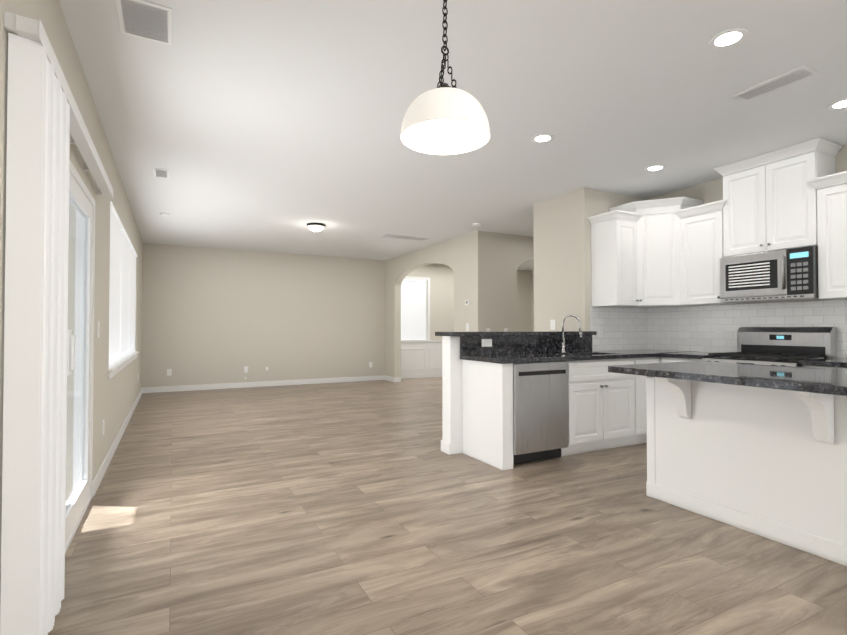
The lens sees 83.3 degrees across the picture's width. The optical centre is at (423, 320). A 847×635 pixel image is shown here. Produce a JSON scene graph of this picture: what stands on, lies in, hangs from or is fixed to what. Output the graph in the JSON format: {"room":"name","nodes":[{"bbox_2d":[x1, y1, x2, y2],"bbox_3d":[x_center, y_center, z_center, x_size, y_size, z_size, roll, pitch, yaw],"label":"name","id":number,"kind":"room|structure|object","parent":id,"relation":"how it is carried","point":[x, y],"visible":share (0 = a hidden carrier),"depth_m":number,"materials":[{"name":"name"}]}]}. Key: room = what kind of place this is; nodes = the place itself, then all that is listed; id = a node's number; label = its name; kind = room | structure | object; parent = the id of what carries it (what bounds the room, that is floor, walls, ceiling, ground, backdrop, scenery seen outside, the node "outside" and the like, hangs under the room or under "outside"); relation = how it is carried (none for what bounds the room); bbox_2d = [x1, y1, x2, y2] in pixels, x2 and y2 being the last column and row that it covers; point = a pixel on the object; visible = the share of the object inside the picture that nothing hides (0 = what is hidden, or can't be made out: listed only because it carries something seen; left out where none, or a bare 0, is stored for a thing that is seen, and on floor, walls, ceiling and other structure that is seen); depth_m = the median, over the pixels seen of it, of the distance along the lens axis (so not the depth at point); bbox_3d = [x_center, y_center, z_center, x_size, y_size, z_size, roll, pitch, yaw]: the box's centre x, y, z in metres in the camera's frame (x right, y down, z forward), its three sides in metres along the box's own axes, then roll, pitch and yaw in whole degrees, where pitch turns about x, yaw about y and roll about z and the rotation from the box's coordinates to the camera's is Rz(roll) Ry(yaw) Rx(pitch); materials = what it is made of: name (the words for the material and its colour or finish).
{"room":"kitchen","nodes":[
{"label":"kitchen","id":0,"kind":"room"},
{"bbox_2d":[0,0,143,605],"bbox_3d":[-2.030,-0.152,2.644,0.150,2.740,13.850,0,-1,-28],"label":"wall","id":1,"kind":"structure","parent":0,"point":[113,398],"depth_m":3.40,"materials":[{"name":"paint"}]},
{"bbox_2d":[0,11,112,634],"bbox_3d":[-1.825,0.096,2.516,0.097,2.171,2.200,0,-1,-28],"label":"vertical blinds","id":2,"kind":"object","parent":1,"relation":"attached to","point":[46,127],"visible":1,"depth_m":1.60,"materials":[{"name":"fabric"}]},
{"bbox_2d":[65,159,94,552],"bbox_3d":[-1.905,0.181,2.490,0.134,2.070,1.870,0,-1,-28],"label":"sliding glass door","id":3,"kind":"structure","parent":1,"relation":"attached to","point":[80,351],"depth_m":3.19,"materials":[{"name":"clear glass"}]},
{"bbox_2d":[97,321,99,336],"bbox_3d":[-2.414,0.062,3.540,0.008,0.120,0.075,0,-1,-28],"label":"light switch","id":4,"kind":"object","parent":1,"relation":"attached to","point":[98,327],"visible":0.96,"depth_m":3.52,"materials":[{"name":"white plastic"}]},
{"bbox_2d":[102,420,104,435],"bbox_3d":[-2.577,0.857,3.838,0.008,0.120,0.075,0,-1,-28],"label":"electrical outlet","id":5,"kind":"object","parent":1,"relation":"attached to","point":[103,423],"visible":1,"depth_m":3.82,"materials":[{"name":"white plastic"}]},
{"bbox_2d":[92,387,142,496],"bbox_3d":[-3.710,1.218,5.991,0.014,0.105,6.025,0,-1,-28],"label":"baseboard","id":6,"kind":"structure","parent":1,"relation":"attached to","point":[97,479],"depth_m":4.34,"materials":[{"name":"white wood"}]},
{"bbox_2d":[108,201,138,378],"bbox_3d":[-3.603,-0.252,5.716,0.145,1.565,3.630,0,-1,-28],"label":"triple window","id":7,"kind":"structure","parent":1,"relation":"in","point":[122,324],"depth_m":5.24,"materials":[{"name":"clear glass"}]},
{"bbox_2d":[144,243,383,386],"bbox_3d":[-1.051,-0.024,10.898,9.210,2.740,0.150,0,-1,-28],"label":"wall","id":8,"kind":"structure","parent":0,"point":[212,316],"depth_m":9.60,"materials":[{"name":"paint"}]},
{"bbox_2d":[167,369,171,375],"bbox_3d":[-4.726,0.955,8.859,0.075,0.120,0.008,0,-1,-28],"label":"electrical outlet","id":9,"kind":"object","parent":8,"relation":"attached to","point":[169,372],"visible":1,"depth_m":8.86,"materials":[{"name":"white plastic"}]},
{"bbox_2d":[143,375,383,392],"bbox_3d":[-2.982,1.276,9.769,4.760,0.105,0.014,0,-1,-28],"label":"baseboard","id":10,"kind":"structure","parent":8,"relation":"attached to","point":[364,378],"depth_m":9.57,"materials":[{"name":"white wood"}]},
{"bbox_2d":[401,341,441,374],"bbox_3d":[1.097,0.870,11.912,4.148,0.775,0.030,0,-1,-28],"label":"wainscoting","id":11,"kind":"structure","parent":8,"relation":"attached to","point":[420,357],"depth_m":11.31,"materials":[{"name":"white wood"}]},
{"bbox_2d":[401,373,441,378],"bbox_3d":[1.095,1.310,11.911,4.150,0.105,0.018,0,-1,-28],"label":"baseboard","id":12,"kind":"structure","parent":8,"relation":"attached to","point":[426,375],"depth_m":11.30,"materials":[{"name":"white wood"}]},
{"bbox_2d":[401,276,430,340],"bbox_3d":[-0.298,-0.287,11.253,1.030,1.522,0.150,0,-1,-28],"label":"dining room window","id":13,"kind":"structure","parent":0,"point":[413,309],"depth_m":11.28,"materials":[{"name":"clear glass"}]},
{"bbox_2d":[384,233,471,399],"bbox_3d":[0.028,-0.048,9.341,0.150,2.740,3.570,0,-1,-28],"label":"wall","id":14,"kind":"structure","parent":0,"point":[450,280],"depth_m":10.14,"materials":[{"name":"paint"}]},
{"bbox_2d":[384,375,395,381],"bbox_3d":[-0.752,1.290,10.631,0.018,0.105,0.524,0,-1,-28],"label":"baseboard","id":15,"kind":"structure","parent":14,"relation":"attached to","point":[388,378],"depth_m":10.60,"materials":[{"name":"white wood"}]},
{"bbox_2d":[441,440,449,451],"bbox_3d":[0.932,1.202,4.974,1.730,0.105,0.014,0,-1,-28],"label":"baseboard","id":16,"kind":"structure","parent":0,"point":[445,446],"depth_m":4.49,"materials":[{"name":"white wood"}]},
{"bbox_2d":[48,377,846,634],"bbox_3d":[2.058,1.301,4.772,9.390,0.100,13.850,0,-1,-28],"label":"floor","id":17,"kind":"structure","parent":0,"point":[359,508],"depth_m":2.63,"materials":[{"name":"brown wood"}]},
{"bbox_2d":[513,361,568,464],"bbox_3d":[0.896,0.804,4.391,0.600,0.880,0.612,0,-1,-28],"label":"dishwasher","id":18,"kind":"object","parent":17,"relation":"on","point":[540,414],"visible":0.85,"depth_m":4.12,"materials":[{"name":"silver metal"}]},
{"bbox_2d":[561,359,638,456],"bbox_3d":[1.550,0.809,4.776,0.911,0.884,0.620,0,-1,-28],"label":"base cabinet","id":19,"kind":"object","parent":17,"relation":"on","point":[607,409],"depth_m":4.51,"materials":[{"name":"white wood"}]},
{"bbox_2d":[460,351,662,362],"bbox_3d":[1.668,0.347,4.828,2.657,0.041,0.650,0,-1,-28],"label":"countertop","id":20,"kind":"structure","parent":19,"relation":"on","point":[528,356],"depth_m":4.43,"materials":[{"name":"black stone"}]},
{"bbox_2d":[560,314,581,352],"bbox_3d":[1.503,0.129,4.874,0.141,0.394,0.203,0,-1,-28],"label":"faucet","id":21,"kind":"object","parent":20,"relation":"on","point":[563,338],"visible":1,"depth_m":4.89,"materials":[{"name":"silver metal"}]},
{"bbox_2d":[639,359,658,443],"bbox_3d":[2.122,0.813,5.076,0.381,0.884,0.620,0,-1,-28],"label":"base cabinet","id":22,"kind":"object","parent":17,"relation":"on","point":[642,379],"depth_m":4.78,"materials":[{"name":"white wood"}]},
{"bbox_2d":[663,351,724,358],"bbox_3d":[2.797,0.347,4.839,0.650,0.041,0.506,0,-1,-28],"label":"countertop","id":23,"kind":"structure","parent":22,"relation":"on","point":[666,354],"depth_m":4.74,"materials":[{"name":"black stone"}]},
{"bbox_2d":[659,359,701,362],"bbox_3d":[2.818,0.809,4.825,0.620,0.884,0.476,0,-1,-28],"label":"base cabinet","id":24,"kind":"object","parent":17,"relation":"on","point":[660,360],"depth_m":4.74,"materials":[{"name":"white wood"}]},
{"bbox_2d":[622,373,846,565],"bbox_3d":[2.056,0.779,2.861,0.881,0.884,1.349,0,-1,-28],"label":"kitchen island","id":25,"kind":"object","parent":17,"relation":"on","point":[759,450],"depth_m":2.74,"materials":[{"name":"wood"}]},
{"bbox_2d":[608,361,846,396],"bbox_3d":[2.006,0.316,2.835,1.040,0.040,1.385,0,-1,-28],"label":"island countertop","id":26,"kind":"structure","parent":25,"relation":"on","point":[833,382],"depth_m":2.66,"materials":[{"name":"black stone"}]},
{"bbox_2d":[702,327,836,366],"bbox_3d":[3.048,0.647,4.246,0.713,1.189,0.760,0,-1,-28],"label":"range","id":27,"kind":"object","parent":17,"relation":"on","point":[785,346],"visible":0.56,"depth_m":4.26,"materials":[{"name":"silver metal"}]},
{"bbox_2d":[806,367,846,369],"bbox_3d":[3.403,0.792,3.713,0.620,0.884,0.502,0,-1,-28],"label":"base cabinet","id":28,"kind":"object","parent":17,"relation":"on","point":[840,368],"depth_m":3.63,"materials":[{"name":"white wood"}]},
{"bbox_2d":[800,359,846,366],"bbox_3d":[3.740,0.319,3.048,0.650,0.041,2.006,0,-1,-28],"label":"countertop","id":29,"kind":"structure","parent":28,"relation":"on","point":[813,362],"depth_m":3.68,"materials":[{"name":"black stone"}]},
{"bbox_2d":[59,0,846,270],"bbox_3d":[2.058,-1.538,4.816,9.390,0.100,13.850,0,-1,-28],"label":"ceiling","id":30,"kind":"structure","parent":0,"point":[265,125],"depth_m":3.34,"materials":[{"name":"paint"}]},
{"bbox_2d":[116,0,172,45],"bbox_3d":[-1.410,-1.518,2.420,0.240,0.015,0.340,0,-1,-28],"label":"ceiling vent","id":31,"kind":"object","parent":30,"relation":"in","point":[142,19],"visible":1,"depth_m":2.41,"materials":[{"name":"white metal"}]},
{"bbox_2d":[153,168,168,177],"bbox_3d":[-2.631,-1.481,4.783,0.140,0.015,0.280,0,-1,-28],"label":"ceiling vent","id":32,"kind":"object","parent":30,"relation":"in","point":[159,172],"visible":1,"depth_m":4.76,"materials":[{"name":"white metal"}]},
{"bbox_2d":[307,223,325,232],"bbox_3d":[-1.615,-1.387,7.169,0.280,0.130,0.280,0,-1,-28],"label":"flush ceiling light","id":33,"kind":"object","parent":30,"relation":"attached to","point":[316,227],"visible":1,"depth_m":7.08,"materials":[{"name":"white glass"}]},
{"bbox_2d":[381,234,428,240],"bbox_3d":[-0.317,-1.428,8.181,0.800,0.015,0.260,0,-1,-28],"label":"ceiling vent","id":34,"kind":"object","parent":30,"relation":"attached to","point":[403,237],"visible":0.98,"depth_m":8.15,"materials":[{"name":"white metal"}]},
{"bbox_2d":[400,0,489,154],"bbox_3d":[0.092,-1.153,2.029,0.380,0.756,0.380,0,-1,-28],"label":"pendant light","id":35,"kind":"object","parent":30,"relation":"hanging from","point":[444,118],"visible":1,"depth_m":2.02,"materials":[{"name":"white glass"}]},
{"bbox_2d":[531,134,553,142],"bbox_3d":[0.979,-1.499,3.914,0.184,0.006,0.184,0,-1,-28],"label":"recessed light","id":36,"kind":"object","parent":30,"relation":"in","point":[541,138],"visible":1,"depth_m":3.91,"materials":[{"name":"white"}]},
{"bbox_2d":[645,165,665,171],"bbox_3d":[2.257,-1.488,4.643,0.184,0.006,0.184,0,-1,-28],"label":"recessed light","id":37,"kind":"object","parent":30,"relation":"in","point":[654,168],"visible":1,"depth_m":4.64,"materials":[{"name":"white"}]},
{"bbox_2d":[708,28,748,48],"bbox_3d":[1.642,-1.520,2.568,0.184,0.006,0.184,0,-1,-28],"label":"recessed light","id":38,"kind":"object","parent":30,"relation":"in","point":[728,38],"visible":1,"depth_m":2.56,"materials":[{"name":"white"}]},
{"bbox_2d":[731,65,818,101],"bbox_3d":[2.236,-1.508,3.050,0.170,0.015,0.420,0,-1,-28],"label":"ceiling vent","id":39,"kind":"object","parent":30,"relation":"in","point":[782,80],"visible":1,"depth_m":3.02,"materials":[{"name":"white metal"}]},
{"bbox_2d":[827,98,846,109],"bbox_3d":[2.924,-1.508,3.310,0.184,0.006,0.184,0,-1,-28],"label":"recessed light","id":40,"kind":"object","parent":30,"relation":"in","point":[839,104],"visible":1,"depth_m":3.33,"materials":[{"name":"white"}]},
{"bbox_2d":[472,231,591,331],"bbox_3d":[2.724,-0.059,8.641,4.270,2.740,0.180,0,-1,-28],"label":"wall","id":41,"kind":"structure","parent":0,"point":[558,286],"depth_m":7.62,"materials":[{"name":"paint"}]},
{"bbox_2d":[550,320,554,329],"bbox_3d":[1.546,0.045,5.702,0.008,0.120,0.075,0,-1,-28],"label":"outlet","id":42,"kind":"object","parent":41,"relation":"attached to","point":[552,324],"visible":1,"depth_m":5.70,"materials":[{"name":"white plastic"}]},
{"bbox_2d":[588,145,846,352],"bbox_3d":[4.304,-0.149,2.845,0.150,2.740,8.310,0,-1,-28],"label":"wall","id":43,"kind":"structure","parent":0,"point":[712,191],"depth_m":5.09,"materials":[{"name":"paint"}]},
{"bbox_2d":[459,335,590,354],"bbox_3d":[1.105,0.238,4.883,1.710,0.179,0.030,0,-1,-28],"label":"backsplash","id":44,"kind":"structure","parent":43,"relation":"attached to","point":[469,344],"depth_m":4.78,"materials":[{"name":"black stone"}]},
{"bbox_2d":[590,307,645,350],"bbox_3d":[2.268,0.090,5.512,0.930,0.493,0.007,0,-1,-28],"label":"tile backsplash","id":45,"kind":"structure","parent":43,"relation":"attached to","point":[623,328],"depth_m":5.50,"materials":[{"name":"white tile"}]},
{"bbox_2d":[598,327,602,336],"bbox_3d":[1.992,0.120,5.357,0.070,0.115,0.008,0,-1,-28],"label":"outlet","id":46,"kind":"object","parent":45,"relation":"attached to","point":[600,331],"visible":1,"depth_m":5.35,"materials":[{"name":"white plastic"}]},
{"bbox_2d":[588,137,846,307],"bbox_3d":[3.172,-0.843,3.790,0.980,1.318,3.920,0,-1,-28],"label":"upper cabinet","id":47,"kind":"object","parent":43,"relation":"attached to","point":[662,253],"visible":0.98,"depth_m":4.62,"materials":[{"name":"white wood"}]},
{"bbox_2d":[719,246,825,302],"bbox_3d":[3.186,-0.398,4.335,0.441,0.425,0.756,0,-1,-28],"label":"microwave","id":48,"kind":"object","parent":47,"relation":"attached to","point":[782,275],"visible":0.98,"depth_m":4.19,"materials":[{"name":"silver metal"}]},
{"bbox_2d":[646,300,846,357],"bbox_3d":[3.591,0.067,4.026,0.008,0.493,3.870,0,-1,-28],"label":"tile backsplash","id":49,"kind":"structure","parent":43,"relation":"attached to","point":[691,328],"depth_m":4.90,"materials":[{"name":"white tile"}]}
]}

